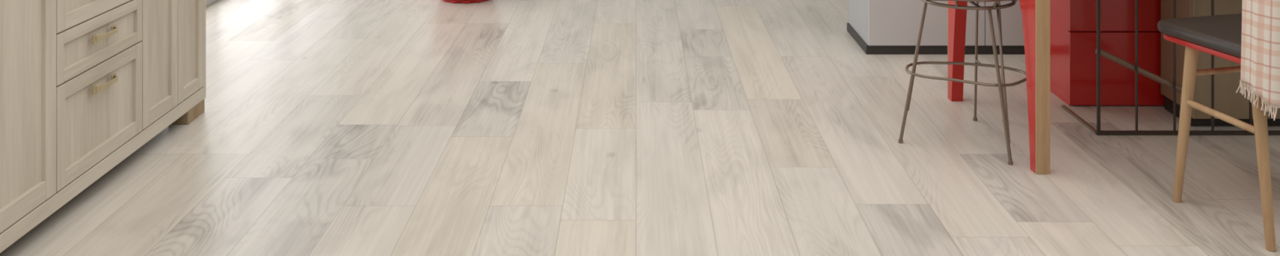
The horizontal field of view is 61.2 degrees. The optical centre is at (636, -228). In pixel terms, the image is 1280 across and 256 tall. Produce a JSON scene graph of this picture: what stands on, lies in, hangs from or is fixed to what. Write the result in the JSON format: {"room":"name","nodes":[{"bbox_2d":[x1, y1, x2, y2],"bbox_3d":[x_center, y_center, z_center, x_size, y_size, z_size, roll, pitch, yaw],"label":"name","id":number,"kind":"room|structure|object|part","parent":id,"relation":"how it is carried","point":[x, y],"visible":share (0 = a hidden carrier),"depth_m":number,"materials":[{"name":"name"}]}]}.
{"room":"kitchen","nodes":[
{"label":"kitchen","id":0,"kind":"room"},
{"bbox_2d":[0,0,1279,255],"bbox_3d":[1.015,1.180,3.500,6.370,0.001,10.000,0,0,0],"label":"floor","id":1,"kind":"structure","parent":0,"point":[325,127],"depth_m":3.34,"materials":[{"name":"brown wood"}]},
{"bbox_2d":[0,0,205,253],"bbox_3d":[-1.815,0.730,2.190,0.691,0.900,3.220,0,0,0],"label":"base cabinet","id":2,"kind":"object","parent":1,"relation":"on","point":[85,85],"visible":1,"depth_m":2.94,"materials":[{"name":"brown wood"}]},
{"bbox_3d":[-1.516,0.710,2.464,0.009,0.655,0.574,0,0,0],"label":"door panel","id":3,"kind":"part","parent":2,"relation":"part of","materials":[{"name":"brown wood"}]},
{"bbox_3d":[-1.510,1.062,2.464,0.020,0.050,0.574,0,0,0],"label":"door rail","id":4,"kind":"part","parent":2,"relation":"part of","materials":[{"name":"brown wood"}]},
{"bbox_3d":[-1.516,0.599,3.046,0.009,0.074,0.403,0,0,0],"label":"drawer panel","id":5,"kind":"part","parent":2,"relation":"part of","materials":[{"name":"brown wood"}]},
{"bbox_3d":[-1.496,0.736,2.991,0.008,0.024,0.022,0,0,0],"label":"handle mount","id":6,"kind":"part","parent":2,"relation":"part of","materials":[{"name":"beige metal"}]},
{"bbox_3d":[-1.496,0.875,2.991,0.008,0.024,0.022,0,0,0],"label":"handle mount","id":7,"kind":"part","parent":2,"relation":"part of","materials":[{"name":"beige metal"}]},
{"bbox_3d":[-1.510,0.656,3.046,0.020,0.040,0.403,0,0,0],"label":"drawer rail","id":8,"kind":"part","parent":2,"relation":"part of","materials":[{"name":"brown wood"}]},
{"bbox_3d":[-1.510,0.696,3.046,0.020,0.032,0.419,0,0,0],"label":"drawer rail","id":9,"kind":"part","parent":2,"relation":"part of","materials":[{"name":"brown wood"}]},
{"bbox_3d":[-1.516,0.746,3.046,0.009,0.068,0.419,0,0,0],"label":"drawer panel","id":10,"kind":"part","parent":2,"relation":"part of","materials":[{"name":"brown wood"}]},
{"bbox_3d":[-1.516,0.952,3.046,0.009,0.190,0.403,0,0,0],"label":"drawer panel","id":11,"kind":"part","parent":2,"relation":"part of","materials":[{"name":"brown wood"}]},
{"bbox_3d":[-1.510,0.837,3.046,0.020,0.040,0.403,0,0,0],"label":"drawer rail","id":12,"kind":"part","parent":2,"relation":"part of","materials":[{"name":"brown wood"}]},
{"bbox_3d":[-1.510,0.796,3.046,0.020,0.032,0.419,0,0,0],"label":"drawer rail","id":13,"kind":"part","parent":2,"relation":"part of","materials":[{"name":"brown wood"}]},
{"bbox_3d":[-1.510,1.067,3.046,0.020,0.040,0.403,0,0,0],"label":"drawer rail","id":14,"kind":"part","parent":2,"relation":"part of","materials":[{"name":"brown wood"}]},
{"bbox_3d":[-1.510,1.113,2.178,0.020,0.043,3.155,0,0,0],"label":"rail","id":15,"kind":"part","parent":2,"relation":"part of","materials":[{"name":"brown wood"}]},
{"bbox_3d":[-1.496,0.875,3.099,0.008,0.024,0.022,0,0,0],"label":"handle mount","id":16,"kind":"part","parent":2,"relation":"part of","materials":[{"name":"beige metal"}]},
{"bbox_3d":[-1.516,0.710,3.417,0.009,0.665,0.161,0,0,0],"label":"door panel","id":17,"kind":"part","parent":2,"relation":"part of","materials":[{"name":"brown wood"}]},
{"bbox_3d":[-1.510,1.065,3.417,0.020,0.045,0.161,0,0,0],"label":"door rail","id":18,"kind":"part","parent":2,"relation":"part of","materials":[{"name":"brown wood"}]},
{"bbox_3d":[-1.516,0.710,3.650,0.009,0.675,0.126,0,0,0],"label":"door panel","id":19,"kind":"part","parent":2,"relation":"part of","materials":[{"name":"brown wood"}]},
{"bbox_3d":[-1.510,1.067,3.650,0.020,0.040,0.126,0,0,0],"label":"door rail","id":20,"kind":"part","parent":2,"relation":"part of","materials":[{"name":"brown wood"}]},
{"bbox_3d":[-1.825,0.727,3.766,0.650,0.814,0.020,0,0,0],"label":"panel","id":21,"kind":"part","parent":2,"relation":"part of","materials":[{"name":"brown wood"}]},
{"bbox_2d":[443,0,488,4],"bbox_3d":[-0.885,1.043,5.660,0.368,0.274,0.368,0,0,14],"label":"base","id":22,"kind":"object","parent":1,"relation":"on","point":[464,2],"visible":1,"depth_m":5.54,"materials":[{"name":"red"}]},
{"bbox_2d":[846,0,1025,54],"bbox_3d":[1.460,0.725,4.740,1.020,0.910,0.480,0,0,0],"label":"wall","id":23,"kind":"structure","parent":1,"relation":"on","point":[879,27],"depth_m":4.53,"materials":[{"name":"paint"}]},
{"bbox_3d":[1.216,0.722,4.537,0.486,0.840,0.017,0,0,0],"label":"panel","id":24,"kind":"part","parent":23,"relation":"part of","materials":[{"name":"grey paint"}]},
{"bbox_3d":[1.705,0.722,4.537,0.486,0.840,0.017,0,0,0],"label":"panel","id":25,"kind":"part","parent":23,"relation":"part of","materials":[{"name":"grey paint"}]},
{"bbox_2d":[897,0,1026,165],"bbox_3d":[1.087,0.929,3.525,0.373,0.502,0.414,0,0,33],"label":"stool","id":26,"kind":"object","parent":1,"relation":"on","point":[1002,86],"visible":0.96,"depth_m":3.42,"materials":[{"name":"metal"}]},
{"bbox_3d":[0.889,0.954,3.472,0.109,0.439,0.011,0,0,-22],"label":"leg","id":27,"kind":"part","parent":26,"relation":"part of","materials":[{"name":"metal"}]},
{"bbox_3d":[0.911,0.907,3.511,0.008,0.348,0.139,0,0,42],"label":"rod","id":28,"kind":"part","parent":26,"relation":"part of","materials":[{"name":"metal"}]},
{"bbox_3d":[1.070,0.732,3.500,0.290,0.010,0.010,0,0,0],"label":"cross rod","id":29,"kind":"part","parent":26,"relation":"part of","materials":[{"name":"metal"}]},
{"bbox_3d":[1.070,0.732,3.500,0.010,0.010,0.270,0,0,0],"label":"cross rod","id":30,"kind":"part","parent":26,"relation":"part of","materials":[{"name":"metal"}]},
{"bbox_3d":[1.143,0.954,3.636,0.009,0.438,0.082,0,0,12],"label":"leg","id":31,"kind":"part","parent":26,"relation":"part of","materials":[{"name":"metal"}]},
{"bbox_3d":[1.117,0.954,3.326,0.011,0.440,0.141,0,0,-10],"label":"leg","id":32,"kind":"part","parent":26,"relation":"part of","materials":[{"name":"metal"}]},
{"bbox_3d":[1.226,0.954,3.630,0.009,0.438,0.081,0,0,34],"label":"leg","id":33,"kind":"part","parent":26,"relation":"part of","materials":[{"name":"metal"}]},
{"bbox_3d":[1.139,0.927,3.362,0.008,0.389,0.184,0,0,7],"label":"rod","id":34,"kind":"part","parent":26,"relation":"part of","materials":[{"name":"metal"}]},
{"bbox_2d":[947,0,1049,174],"bbox_3d":[1.811,0.805,3.594,1.380,0.750,0.795,0,0,-4],"label":"dining table","id":35,"kind":"object","parent":1,"relation":"on","point":[1035,13],"visible":0.91,"depth_m":3.20,"materials":[{"name":"red paint"}]},
{"bbox_2d":[1049,0,1164,105],"bbox_3d":[1.720,0.840,4.038,0.374,0.680,0.424,0,0,0],"label":"storage cabinet","id":36,"kind":"object","parent":1,"relation":"on","point":[1073,23],"visible":0.56,"depth_m":3.83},
{"bbox_2d":[1061,0,1279,135],"bbox_3d":[1.930,0.840,3.671,0.860,0.680,0.298,0,0,0],"label":"metal frame","id":37,"kind":"object","parent":1,"relation":"on","point":[1099,51],"visible":0.77,"depth_m":3.53,"materials":[{"name":"brown metal"}]},
{"bbox_3d":[1.506,1.176,3.679,0.012,0.008,0.282,0,0,0],"label":"rail","id":38,"kind":"part","parent":37,"relation":"part of","materials":[{"name":"brown metal"}]},
{"bbox_3d":[1.930,1.175,3.530,0.860,0.011,0.016,0,0,0],"label":"rail","id":39,"kind":"part","parent":37,"relation":"part of","materials":[{"name":"brown metal"}]},
{"bbox_2d":[1157,0,1279,251],"bbox_3d":[1.737,0.746,2.899,0.510,0.872,0.495,0,0,-16],"label":"dining chair","id":40,"kind":"object","parent":1,"relation":"on","point":[1251,38],"visible":1,"depth_m":2.73,"materials":[{"name":"brown wood"}]},
{"bbox_3d":[1.513,0.960,2.974,0.069,0.443,0.034,0,0,-3],"label":"leg","id":41,"kind":"part","parent":40,"relation":"part of","materials":[{"name":"brown wood"}]},
{"bbox_2d":[1157,13,1241,57],"bbox_3d":[1.736,0.717,2.945,0.456,0.034,0.406,0,0,-16],"label":"seat cushion","id":42,"kind":"object","parent":40,"relation":"on","point":[1220,36],"depth_m":2.96,"materials":[{"name":"leather"}]},
{"bbox_3d":[1.572,0.960,2.713,0.035,0.444,0.094,0,0,-5],"label":"leg","id":43,"kind":"part","parent":40,"relation":"part of","materials":[{"name":"brown wood"}]},
{"bbox_2d":[1160,0,1279,126],"bbox_3d":[2.103,0.840,3.696,0.515,0.680,0.228,0,0,0],"label":"base cabinet","id":44,"kind":"object","parent":1,"relation":"on","point":[1227,101],"visible":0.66,"depth_m":3.58,"materials":[{"name":"paint"}]},
{"bbox_3d":[1.972,0.823,3.591,0.255,0.646,0.017,0,0,0],"label":"door","id":45,"kind":"part","parent":44,"relation":"part of","materials":[{"name":"beige paint"}]},
{"bbox_3d":[2.232,0.823,3.591,0.257,0.646,0.017,0,0,0],"label":"door","id":46,"kind":"part","parent":44,"relation":"part of","materials":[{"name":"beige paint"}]},
{"bbox_3d":[-2.285,-0.170,3.500,0.230,2.700,10.000,0,0,0],"label":"wall","id":47,"kind":"structure","parent":0,"visible":0},
{"bbox_2d":[205,0,217,7],"bbox_3d":[-2.232,1.155,6.300,0.135,0.050,3.800,0,0,0],"label":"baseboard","id":48,"kind":"structure","parent":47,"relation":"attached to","point":[208,2],"depth_m":5.49,"materials":[{"name":"paint"}]}
]}

